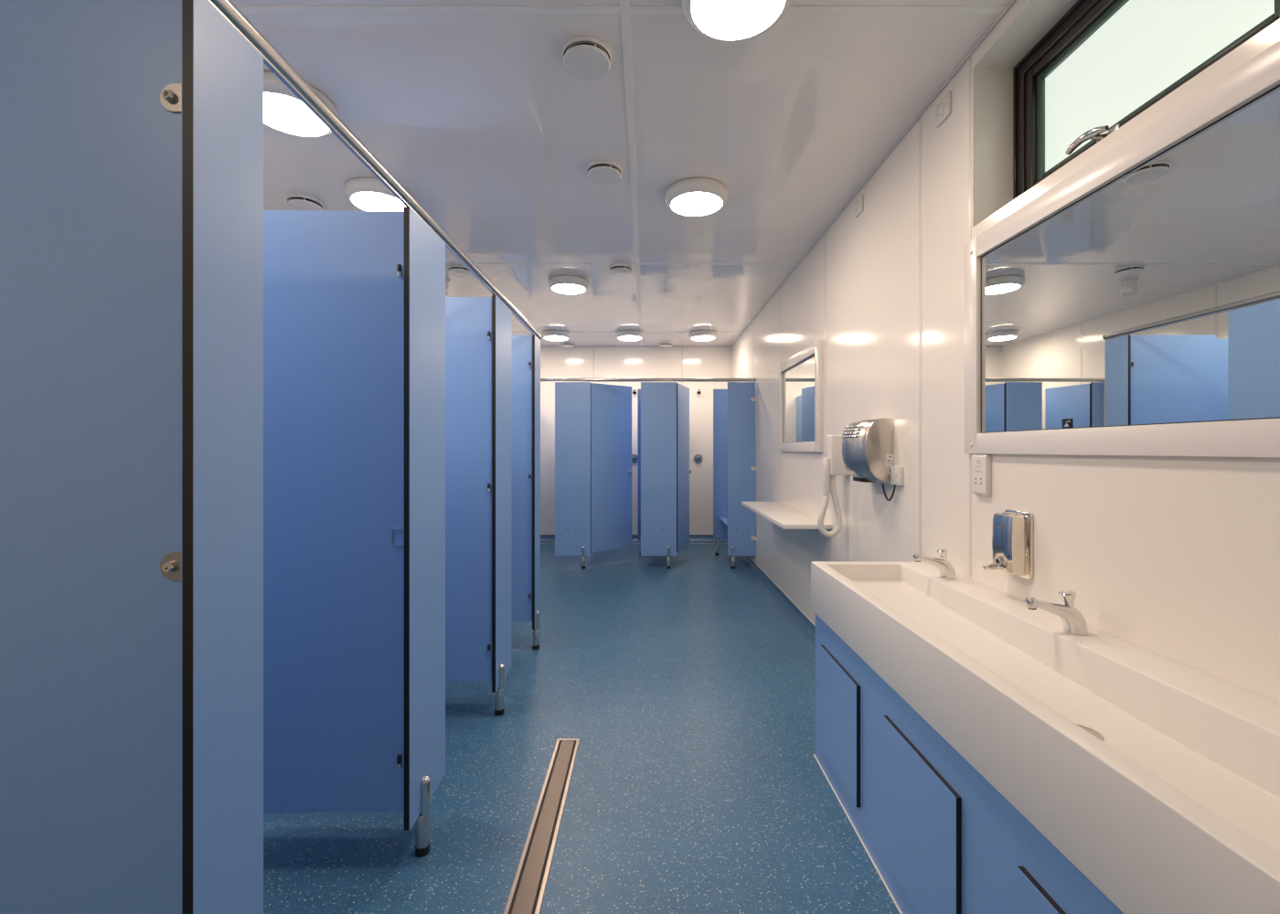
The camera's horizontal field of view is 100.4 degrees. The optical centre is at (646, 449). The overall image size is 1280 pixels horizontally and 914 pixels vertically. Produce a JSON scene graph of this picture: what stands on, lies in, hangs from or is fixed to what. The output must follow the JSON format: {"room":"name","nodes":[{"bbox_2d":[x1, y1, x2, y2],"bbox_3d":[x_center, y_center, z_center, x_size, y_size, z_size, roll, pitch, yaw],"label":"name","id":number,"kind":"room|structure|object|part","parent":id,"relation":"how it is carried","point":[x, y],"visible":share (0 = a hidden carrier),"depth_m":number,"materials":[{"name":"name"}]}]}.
{"room":"public restroom","nodes":[
{"label":"public restroom","id":0,"kind":"room"},
{"bbox_2d":[263,544,899,913],"bbox_3d":[-0.686,1.300,2.815,4.067,0.100,9.230,0,0,0],"label":"floor","id":1,"kind":"structure","parent":0,"point":[687,689],"depth_m":2.01,"materials":[{"name":"plastic"}]},
{"bbox_2d":[403,206,445,857],"bbox_3d":[-0.696,0.270,1.698,0.047,1.961,0.275,0,0,0],"label":"pilaster","id":2,"kind":"object","parent":1,"relation":"on","point":[423,250],"visible":1,"depth_m":1.65,"materials":[{"name":"blue laminate"}]},
{"bbox_2d":[263,210,403,813],"bbox_3d":[-1.000,0.182,1.573,0.565,1.775,0.033,0,0,-1],"label":"door","id":3,"kind":"structure","parent":2,"relation":"attached to","point":[333,280],"depth_m":1.57,"materials":[{"name":"blue laminate"}]},
{"bbox_3d":[-0.736,0.257,1.573,0.036,0.052,0.004,0,0,-1],"label":"keep plate","id":4,"kind":"part","parent":3,"relation":"part of","materials":[{"name":"blue plastic"}]},
{"bbox_3d":[-0.682,1.071,1.656,0.021,0.113,0.034,0,0,0],"label":"support leg","id":5,"kind":"part","parent":2,"relation":"part of","materials":[{"name":"silver metal"}]},
{"bbox_2d":[491,295,511,715],"bbox_3d":[-0.696,0.270,2.592,0.047,1.961,0.284,0,0,0],"label":"pilaster","id":6,"kind":"object","parent":1,"relation":"on","point":[501,314],"visible":1,"depth_m":2.54,"materials":[{"name":"blue laminate"}]},
{"bbox_2d":[445,297,491,681],"bbox_3d":[-1.010,0.182,2.464,0.585,1.775,0.033,0,0,0],"label":"door","id":7,"kind":"structure","parent":6,"relation":"attached to","point":[468,320],"depth_m":2.46,"materials":[{"name":"blue laminate"}]},
{"bbox_3d":[-0.682,1.071,2.525,0.021,0.113,0.034,0,0,0],"label":"support leg","id":8,"kind":"part","parent":6,"relation":"part of","materials":[{"name":"silver metal"}]},
{"bbox_2d":[532,335,540,650],"bbox_3d":[-0.696,0.270,3.388,0.047,1.961,0.165,0,0,0],"label":"pilaster","id":9,"kind":"object","parent":1,"relation":"on","point":[536,342],"visible":1,"depth_m":3.34,"materials":[{"name":"blue laminate"}]},
{"bbox_2d":[208,0,542,340],"bbox_3d":[-0.703,-0.733,2.139,0.035,0.039,2.678,0,0,0],"label":"rail","id":10,"kind":"object","parent":9,"relation":"on","point":[272,58],"visible":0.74,"depth_m":1.19,"materials":[{"name":"silver metal"}]},
{"bbox_2d":[512,334,532,621],"bbox_3d":[-0.988,0.177,3.320,0.540,1.785,0.033,0,0,0],"label":"door","id":11,"kind":"structure","parent":9,"relation":"attached to","point":[521,344],"depth_m":3.32,"materials":[{"name":"blue laminate"}]},
{"bbox_3d":[-0.682,1.071,3.350,0.021,0.113,0.034,0,0,0],"label":"support leg","id":12,"kind":"part","parent":9,"relation":"part of","materials":[{"name":"silver metal"}]},
{"bbox_2d":[503,738,579,913],"bbox_3d":[-0.338,1.249,1.645,0.097,0.004,1.313,0,0,0],"label":"floor drain","id":13,"kind":"object","parent":1,"relation":"on","point":[526,896],"visible":1,"depth_m":1.72,"materials":[{"name":"silver metal"}]},
{"bbox_2d":[554,382,590,568],"bbox_3d":[-0.779,0.270,5.612,0.375,1.961,0.047,0,0,0],"label":"pilaster","id":14,"kind":"object","parent":1,"relation":"on","point":[572,400],"visible":1,"depth_m":5.61,"materials":[{"name":"blue laminate"}]},
{"bbox_3d":[-0.669,1.071,5.598,0.034,0.113,0.021,0,0,0],"label":"support leg","id":15,"kind":"part","parent":14,"relation":"part of","materials":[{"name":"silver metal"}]},
{"bbox_2d":[590,383,631,552],"bbox_3d":[-0.382,0.190,5.804,0.535,1.790,0.097,0,0,-38],"label":"door","id":16,"kind":"structure","parent":14,"relation":"attached to","point":[611,405],"depth_m":5.79,"materials":[{"name":"blue laminate"}]},
{"bbox_2d":[637,389,640,554],"bbox_3d":[0.059,0.264,6.332,0.338,1.972,0.047,0,0,0],"label":"divider","id":17,"kind":"object","parent":1,"relation":"on","point":[638,390],"visible":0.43,"depth_m":6.33,"materials":[{"name":"blue laminate"}]},
{"bbox_2d":[640,382,676,568],"bbox_3d":[0.125,0.270,5.612,0.376,1.961,0.047,0,0,0],"label":"pilaster","id":18,"kind":"object","parent":1,"relation":"on","point":[658,400],"visible":1,"depth_m":5.61,"materials":[{"name":"blue laminate"}]},
{"bbox_3d":[0.227,1.071,5.598,0.034,0.113,0.021,0,0,0],"label":"support leg","id":19,"kind":"part","parent":18,"relation":"part of","materials":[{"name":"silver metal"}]},
{"bbox_2d":[676,383,692,552],"bbox_3d":[0.399,0.190,5.887,0.097,1.790,0.530,0,0,18],"label":"door","id":20,"kind":"structure","parent":18,"relation":"attached to","point":[683,471],"depth_m":5.83,"materials":[{"name":"blue laminate"}]},
{"bbox_2d":[689,543,727,543],"bbox_3d":[0.680,1.247,7.106,0.806,0.006,0.058,0,0,0],"label":"channel","id":21,"kind":"object","parent":1,"relation":"on","point":[689,543],"visible":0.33,"depth_m":7.08,"materials":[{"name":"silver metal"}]},
{"bbox_2d":[713,389,727,554],"bbox_3d":[0.966,0.264,6.332,0.351,1.972,0.047,0,0,0],"label":"divider","id":22,"kind":"object","parent":1,"relation":"on","point":[720,396],"visible":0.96,"depth_m":6.33,"materials":[{"name":"blue laminate"}]},
{"bbox_3d":[0.835,1.071,6.319,0.034,0.113,0.021,0,0,0],"label":"support leg","id":23,"kind":"part","parent":22,"relation":"part of","materials":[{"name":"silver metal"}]},
{"bbox_2d":[727,382,757,568],"bbox_3d":[0.999,0.270,5.600,0.294,1.961,0.070,0,0,0],"label":"pilaster","id":24,"kind":"object","parent":1,"relation":"on","point":[741,399],"visible":1,"depth_m":5.61,"materials":[{"name":"blue laminate"}]},
{"bbox_2d":[540,378,755,382],"bbox_3d":[-0.688,-0.736,5.619,3.661,0.039,0.035,0,0,0],"label":"rail","id":25,"kind":"object","parent":24,"relation":"on","point":[541,379],"visible":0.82,"depth_m":5.61,"materials":[{"name":"silver metal"}]},
{"bbox_3d":[0.906,1.071,5.598,0.034,0.113,0.021,0,0,0],"label":"support leg","id":26,"kind":"part","parent":24,"relation":"part of","materials":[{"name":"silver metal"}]},
{"bbox_2d":[813,614,1123,913],"bbox_3d":[0.910,0.953,0.866,0.472,0.594,2.631,0,0,0],"label":"vanity unit","id":27,"kind":"object","parent":1,"relation":"on","point":[940,838],"visible":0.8,"depth_m":1.31,"materials":[{"name":"blue laminate"}]},
{"bbox_3d":[0.680,0.956,1.897,0.013,0.392,0.365,0,0,0],"label":"access door","id":28,"kind":"part","parent":27,"relation":"part of","materials":[{"name":"blue laminate"}]},
{"bbox_3d":[0.680,0.956,1.345,0.013,0.392,0.363,0,0,0],"label":"access door","id":29,"kind":"part","parent":27,"relation":"part of","materials":[{"name":"blue laminate"}]},
{"bbox_3d":[0.680,0.956,0.792,0.013,0.392,0.362,0,0,0],"label":"access door","id":30,"kind":"part","parent":27,"relation":"part of","materials":[{"name":"blue laminate"}]},
{"bbox_2d":[810,561,1279,913],"bbox_3d":[0.909,0.557,0.853,0.474,0.198,2.665,0,0,0],"label":"trough","id":31,"kind":"object","parent":27,"relation":"on","point":[1156,776],"visible":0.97,"depth_m":0.99,"materials":[{"name":"white ceramic"}]},
{"bbox_2d":[913,548,955,579],"bbox_3d":[1.024,0.406,1.900,0.147,0.104,0.048,0,0,0],"label":"tap","id":32,"kind":"object","parent":31,"relation":"on","point":[946,570],"visible":1,"depth_m":1.89,"materials":[{"name":"silver metal"}]},
{"bbox_3d":[1.032,0.416,1.900,0.131,0.083,0.048,0,0,0],"label":"spout","id":33,"kind":"part","parent":32,"relation":"part of","materials":[{"name":"silver metal"}]},
{"bbox_3d":[1.056,0.381,1.900,0.040,0.055,0.035,0,0,0],"label":"push knob","id":34,"kind":"part","parent":32,"relation":"part of","materials":[{"name":"silver metal"}]},
{"bbox_2d":[1025,590,1087,636],"bbox_3d":[1.024,0.406,1.335,0.147,0.104,0.048,0,0,0],"label":"tap","id":35,"kind":"object","parent":31,"relation":"on","point":[1074,624],"visible":1,"depth_m":1.32,"materials":[{"name":"silver metal"}]},
{"bbox_3d":[1.032,0.416,1.335,0.131,0.083,0.048,0,0,0],"label":"spout","id":36,"kind":"part","parent":35,"relation":"part of","materials":[{"name":"silver metal"}]},
{"bbox_3d":[1.056,0.381,1.335,0.040,0.055,0.035,0,0,0],"label":"push knob","id":37,"kind":"part","parent":35,"relation":"part of","materials":[{"name":"silver metal"}]},
{"bbox_2d":[230,0,1012,346],"bbox_3d":[-0.686,-1.454,2.815,4.067,0.100,9.230,0,0,0],"label":"ceiling","id":38,"kind":"structure","parent":0,"point":[482,119],"depth_m":2.38,"materials":[{"name":"white paint"}]},
{"bbox_2d":[263,71,338,137],"bbox_3d":[-1.434,-1.363,2.136,0.344,0.081,0.344,0,0,0],"label":"ceiling light","id":39,"kind":"object","parent":38,"relation":"attached to","point":[283,112],"visible":0.59,"depth_m":2.10,"materials":[{"name":"white plastic"}]},
{"bbox_2d":[286,193,323,210],"bbox_3d":[-1.930,-1.384,3.010,0.177,0.040,0.177,0,0,0],"label":"ceiling vent","id":40,"kind":"object","parent":38,"relation":"in","point":[295,201],"visible":0.9,"depth_m":2.97,"materials":[{"name":"white plastic"}]},
{"bbox_2d":[343,177,413,211],"bbox_3d":[-1.455,-1.363,2.907,0.344,0.081,0.344,0,0,0],"label":"ceiling light","id":41,"kind":"object","parent":38,"relation":"attached to","point":[367,194],"visible":0.73,"depth_m":2.80,"materials":[{"name":"white plastic"}]},
{"bbox_2d":[445,277,449,296],"bbox_3d":[-1.690,-1.339,4.400,0.124,0.130,0.124,0,0,0],"label":"smoke detector","id":42,"kind":"object","parent":38,"relation":"attached to","point":[447,281],"visible":0.3,"depth_m":4.38,"materials":[{"name":"white plastic"}]},
{"bbox_2d":[448,265,470,277],"bbox_3d":[-1.449,-1.384,4.130,0.177,0.040,0.177,0,0,0],"label":"ceiling vent","id":43,"kind":"object","parent":38,"relation":"in","point":[462,271],"visible":0.9,"depth_m":4.08,"materials":[{"name":"white plastic"}]},
{"bbox_2d":[541,330,570,341],"bbox_3d":[-1.090,-1.363,6.400,0.344,0.081,0.344,0,0,0],"label":"ceiling light","id":44,"kind":"object","parent":38,"relation":"attached to","point":[549,335],"visible":1,"depth_m":6.29,"materials":[{"name":"white plastic"}]},
{"bbox_2d":[560,342,574,347],"bbox_3d":[-1.050,-1.384,7.050,0.177,0.040,0.177,0,0,0],"label":"ceiling vent","id":45,"kind":"object","parent":38,"relation":"in","point":[563,345],"visible":1,"depth_m":7.02,"materials":[{"name":"white plastic"}]},
{"bbox_2d":[547,275,589,294],"bbox_3d":[-0.651,-1.363,4.440,0.344,0.081,0.344,0,0,0],"label":"ceiling light","id":46,"kind":"object","parent":38,"relation":"attached to","point":[567,284],"visible":1,"depth_m":4.34,"materials":[{"name":"white plastic"}]},
{"bbox_2d":[561,35,611,80],"bbox_3d":[-0.213,-1.384,1.894,0.177,0.040,0.177,0,0,0],"label":"ceiling vent","id":47,"kind":"object","parent":38,"relation":"in","point":[586,58],"visible":1,"depth_m":1.86,"materials":[{"name":"white plastic"}]},
{"bbox_2d":[586,160,621,184],"bbox_3d":[-0.213,-1.384,2.670,0.177,0.040,0.177,0,0,0],"label":"ceiling vent","id":48,"kind":"object","parent":38,"relation":"in","point":[602,172],"visible":1,"depth_m":2.63,"materials":[{"name":"white plastic"}]},
{"bbox_2d":[609,264,632,276],"bbox_3d":[-0.200,-1.384,4.110,0.177,0.040,0.177,0,0,0],"label":"ceiling vent","id":49,"kind":"object","parent":38,"relation":"in","point":[620,270],"visible":1,"depth_m":4.07,"materials":[{"name":"white plastic"}]},
{"bbox_2d":[235,5,1007,14],"bbox_3d":[-0.686,-1.403,1.700,3.663,0.004,0.032,0,0,0],"label":"trim","id":50,"kind":"structure","parent":38,"relation":"attached to","point":[245,9],"depth_m":1.70,"materials":[{"name":"white plastic"}]},
{"bbox_2d":[445,263,798,265],"bbox_3d":[-0.686,-1.403,4.020,3.663,0.004,0.032,0,0,0],"label":"trim","id":51,"kind":"structure","parent":38,"relation":"attached to","point":[445,263],"depth_m":4.01,"materials":[{"name":"white plastic"}]},
{"bbox_2d":[512,331,742,332],"bbox_3d":[-0.686,-1.403,6.370,3.663,0.004,0.032,0,0,0],"label":"trim","id":52,"kind":"structure","parent":38,"relation":"attached to","point":[512,332],"depth_m":6.36,"materials":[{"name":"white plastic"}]},
{"bbox_2d":[615,330,644,341],"bbox_3d":[-0.203,-1.363,6.400,0.344,0.081,0.344,0,0,0],"label":"ceiling light","id":53,"kind":"object","parent":38,"relation":"attached to","point":[624,335],"visible":1,"depth_m":6.29,"materials":[{"name":"white plastic"}]},
{"bbox_2d":[619,0,642,346],"bbox_3d":[-0.069,-1.403,2.815,0.032,0.005,8.826,0,0,0],"label":"trim","id":54,"kind":"structure","parent":38,"relation":"attached to","point":[624,5],"depth_m":2.28,"materials":[{"name":"white plastic"}]},
{"bbox_2d":[659,342,671,347],"bbox_3d":[0.250,-1.384,7.050,0.177,0.040,0.177,0,0,0],"label":"ceiling vent","id":55,"kind":"object","parent":38,"relation":"in","point":[661,345],"visible":1,"depth_m":7.02,"materials":[{"name":"white plastic"}]},
{"bbox_2d":[664,178,727,216],"bbox_3d":[0.270,-1.363,2.910,0.344,0.081,0.344,0,0,0],"label":"ceiling light","id":56,"kind":"object","parent":38,"relation":"attached to","point":[691,197],"visible":1,"depth_m":2.82,"materials":[{"name":"white plastic"}]},
{"bbox_2d":[688,330,717,341],"bbox_3d":[0.675,-1.363,6.400,0.344,0.081,0.344,0,0,0],"label":"ceiling light","id":57,"kind":"object","parent":38,"relation":"attached to","point":[699,335],"visible":1,"depth_m":6.29,"materials":[{"name":"white plastic"}]},
{"bbox_2d":[681,0,792,42],"bbox_3d":[0.273,-1.363,1.600,0.344,0.081,0.344,0,0,0],"label":"ceiling light","id":58,"kind":"object","parent":38,"relation":"attached to","point":[718,20],"visible":1,"depth_m":1.64,"materials":[{"name":"white plastic"}]},
{"bbox_2d":[540,347,731,533],"bbox_3d":[-0.686,-0.077,7.330,3.667,2.654,0.200,0,0,0],"label":"wall","id":59,"kind":"structure","parent":0,"point":[555,362],"depth_m":7.23,"materials":[{"name":"white paint"}]},
{"bbox_2d":[593,347,594,383],"bbox_3d":[-0.720,-0.126,7.230,0.020,2.552,0.002,0,0,0],"label":"trim","id":60,"kind":"structure","parent":59,"relation":"attached to","point":[593,347],"depth_m":7.23,"materials":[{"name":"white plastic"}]},
{"bbox_2d":[540,533,727,543],"bbox_3d":[-0.686,1.198,7.184,3.667,0.104,0.092,0,0,0],"label":"baseboard","id":61,"kind":"structure","parent":59,"relation":"attached to","point":[544,538],"depth_m":7.21,"materials":[{"name":"plastic"}]},
{"bbox_2d":[631,454,637,463],"bbox_3d":[-0.170,0.120,7.205,0.120,0.120,0.051,0,0,0],"label":"shower valve","id":62,"kind":"object","parent":59,"relation":"attached to","point":[634,456],"visible":0.83,"depth_m":7.22,"materials":[{"name":"silver metal"}]},
{"bbox_2d":[540,346,730,347],"bbox_3d":[-0.686,-1.399,7.225,3.645,0.010,0.010,0,0,0],"label":"trim","id":63,"kind":"structure","parent":59,"relation":"attached to","point":[540,346],"depth_m":7.22,"materials":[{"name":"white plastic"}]},
{"bbox_2d":[681,347,682,384],"bbox_3d":[0.477,-0.126,7.230,0.020,2.552,0.002,0,0,0],"label":"trim","id":64,"kind":"structure","parent":59,"relation":"attached to","point":[681,347],"depth_m":7.23,"materials":[{"name":"white plastic"}]},
{"bbox_2d":[693,454,702,463],"bbox_3d":[0.695,0.120,7.205,0.120,0.120,0.051,0,0,0],"label":"shower valve","id":65,"kind":"object","parent":59,"relation":"attached to","point":[698,458],"visible":1,"depth_m":7.22,"materials":[{"name":"silver metal"}]},
{"bbox_2d":[731,0,1279,703],"bbox_3d":[1.247,-0.077,2.815,0.200,2.654,9.230,0,0,0],"label":"wall","id":66,"kind":"structure","parent":0,"point":[1177,559],"depth_m":1.94,"materials":[{"name":"white"}]},
{"bbox_2d":[719,517,727,526],"bbox_3d":[1.002,0.831,5.979,0.279,0.049,0.690,0,0,0],"label":"shower bench","id":67,"kind":"object","parent":66,"relation":"attached to","point":[724,520],"visible":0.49,"depth_m":6.10,"materials":[{"name":"blue laminate"}]},
{"bbox_2d":[740,555,815,640],"bbox_3d":[1.123,1.220,4.705,0.047,0.059,5.050,0,0,0],"label":"baseboard","id":68,"kind":"structure","parent":66,"relation":"attached to","point":[809,626],"depth_m":4.37,"materials":[{"name":"plastic"}]},
{"bbox_2d":[741,501,831,542],"bbox_3d":[0.996,0.539,4.035,0.300,0.150,1.470,0,0,0],"label":"shelf","id":69,"kind":"object","parent":66,"relation":"attached to","point":[785,517],"visible":0.98,"depth_m":3.73,"materials":[{"name":"white plastic"}]},
{"bbox_2d":[778,340,822,451],"bbox_3d":[1.128,-0.350,3.993,0.038,0.729,1.055,0,0,0],"label":"wall mirror","id":70,"kind":"object","parent":66,"relation":"attached to","point":[800,378],"visible":1,"depth_m":3.90,"materials":[{"name":"white mirror"}]},
{"bbox_3d":[1.142,-0.350,3.993,0.010,0.589,0.915,0,0,0],"label":"glass","id":71,"kind":"part","parent":70,"relation":"part of","materials":[{"name":"white mirror"}]},
{"bbox_2d":[824,231,826,561],"bbox_3d":[1.147,-0.106,3.420,0.002,2.592,0.022,0,0,0],"label":"trim","id":72,"kind":"structure","parent":66,"relation":"attached to","point":[826,231],"depth_m":3.41,"materials":[{"name":"white plastic"}]},
{"bbox_2d":[817,435,850,537],"bbox_3d":[1.058,0.208,3.045,0.177,0.585,0.090,0,0,0],"label":"hair dryer","id":73,"kind":"object","parent":66,"relation":"attached to","point":[833,464],"visible":0.98,"depth_m":3.02,"materials":[{"name":"white plastic"}]},
{"bbox_3d":[1.023,0.155,3.035,0.042,0.220,0.042,0,0,0],"label":"handle","id":74,"kind":"part","parent":73,"relation":"part of","materials":[{"name":"white plastic"}]},
{"bbox_3d":[1.092,0.031,3.045,0.110,0.232,0.090,0,0,0],"label":"casing","id":75,"kind":"part","parent":73,"relation":"part of","materials":[{"name":"white plastic"}]},
{"bbox_2d":[854,194,863,217],"bbox_3d":[1.140,-1.309,2.865,0.012,0.086,0.090,0,0,0],"label":"switch plate","id":76,"kind":"object","parent":66,"relation":"attached to","point":[858,204],"visible":1,"depth_m":2.86,"materials":[{"name":"white plastic"}]},
{"bbox_2d":[841,418,894,483],"bbox_3d":[1.056,0.005,2.599,0.181,0.305,0.252,0,0,0],"label":"dryer","id":77,"kind":"object","parent":66,"relation":"attached to","point":[868,446],"visible":0.97,"depth_m":2.48,"materials":[{"name":"silver metal"}]},
{"bbox_2d":[853,477,876,482],"bbox_3d":[1.065,0.137,2.605,0.065,0.039,0.140,0,0,0],"label":"outlet","id":78,"kind":"object","parent":77,"relation":"attached to","point":[858,479],"depth_m":2.54,"materials":[{"name":"black plastic"}]},
{"bbox_2d":[730,0,1015,347],"bbox_3d":[1.142,-1.399,2.815,0.010,0.010,8.830,0,0,0],"label":"trim","id":79,"kind":"structure","parent":66,"relation":"attached to","point":[1010,4],"depth_m":2.28,"materials":[{"name":"white plastic"}]},
{"bbox_2d":[881,465,903,501],"bbox_3d":[1.132,0.156,2.439,0.044,0.163,0.116,0,0,-18],"label":"fused spur","id":80,"kind":"object","parent":66,"relation":"attached to","point":[896,472],"visible":1,"depth_m":2.42,"materials":[{"name":"white plastic"}]},
{"bbox_3d":[1.137,0.117,2.425,0.020,0.086,0.086,0,0,0],"label":"casing","id":81,"kind":"part","parent":80,"relation":"part of","materials":[{"name":"white plastic"}]},
{"bbox_2d":[918,115,921,561],"bbox_3d":[1.147,-0.106,2.235,0.002,2.592,0.022,0,0,0],"label":"trim","id":82,"kind":"structure","parent":66,"relation":"attached to","point":[920,118],"depth_m":2.23,"materials":[{"name":"white plastic"}]},
{"bbox_2d":[936,90,950,127],"bbox_3d":[1.140,-1.309,2.052,0.012,0.086,0.092,0,0,0],"label":"switch plate","id":83,"kind":"object","parent":66,"relation":"attached to","point":[944,107],"visible":1,"depth_m":2.04,"materials":[{"name":"white plastic"}]},
{"bbox_2d":[969,55,970,576],"bbox_3d":[1.147,-0.476,1.890,0.002,1.852,0.012,0,0,0],"label":"trim","id":84,"kind":"structure","parent":66,"relation":"attached to","point":[970,56],"depth_m":1.89,"materials":[{"name":"white plastic"}]},
{"bbox_2d":[970,454,991,496],"bbox_3d":[1.136,0.087,1.812,0.020,0.140,0.080,0,0,0],"label":"socket","id":85,"kind":"object","parent":66,"relation":"attached to","point":[980,464],"visible":1,"depth_m":1.80,"materials":[{"name":"white plastic"}]},
{"bbox_2d":[980,509,1033,579],"bbox_3d":[1.088,0.287,1.638,0.117,0.201,0.116,0,0,0],"label":"soap dispenser","id":86,"kind":"object","parent":66,"relation":"attached to","point":[1012,530],"visible":1,"depth_m":1.60,"materials":[{"name":"silver metal"}]},
{"bbox_3d":[1.058,0.352,1.640,0.058,0.044,0.048,0,0,0],"label":"push lever","id":87,"kind":"part","parent":86,"relation":"part of","materials":[{"name":"silver metal"}]},
{"bbox_3d":[1.111,0.288,1.640,0.055,0.180,0.092,0,0,0],"label":"tank","id":88,"kind":"part","parent":86,"relation":"part of","materials":[{"name":"silver metal"}]},
{"bbox_3d":[1.142,0.287,1.638,0.010,0.201,0.116,0,0,0],"label":"plate","id":89,"kind":"part","parent":86,"relation":"part of","materials":[{"name":"silver metal"}]},
{"bbox_2d":[964,41,1279,458],"bbox_3d":[1.135,-0.358,0.938,0.024,0.744,1.915,0,0,0],"label":"wall mirror","id":90,"kind":"object","parent":66,"relation":"attached to","point":[1130,307],"visible":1,"depth_m":1.22,"materials":[{"name":"white mirror"}]},
{"bbox_2d":[1013,0,1279,200],"bbox_3d":[1.281,-1.062,1.402,0.124,0.560,0.944,0,0,0],"label":"window","id":91,"kind":"structure","parent":66,"relation":"in","point":[1104,63],"depth_m":1.51,"materials":[{"name":"black"}]},
{"bbox_3d":[1.315,-1.062,1.402,0.056,0.560,0.944,0,0,0],"label":"frame","id":92,"kind":"part","parent":91,"relation":"part of","materials":[{"name":"black metal"}]},
{"bbox_3d":[1.250,-0.873,1.510,0.062,0.038,0.145,0,0,0],"label":"handle","id":93,"kind":"part","parent":91,"relation":"part of","materials":[{"name":"silver metal"}]},
{"bbox_3d":[-2.620,-0.077,2.815,0.200,2.654,9.230,0,0,0],"label":"wall","id":94,"kind":"structure","parent":0,"visible":0},
{"bbox_2d":[0,0,181,913],"bbox_3d":[-1.617,0.173,0.842,1.806,1.886,0.031,0,0,0],"label":"panel","id":95,"kind":"object","parent":94,"relation":"attached to","point":[90,90],"visible":0.93,"depth_m":0.84,"materials":[{"name":"blue laminate"}]},
{"bbox_2d":[181,0,263,913],"bbox_3d":[-0.704,0.203,0.891,0.019,1.827,0.148,0,0,0],"label":"pilaster","id":96,"kind":"object","parent":95,"relation":"attached to","point":[222,71],"visible":1,"depth_m":0.86,"materials":[{"name":"blue laminate"}]}
]}

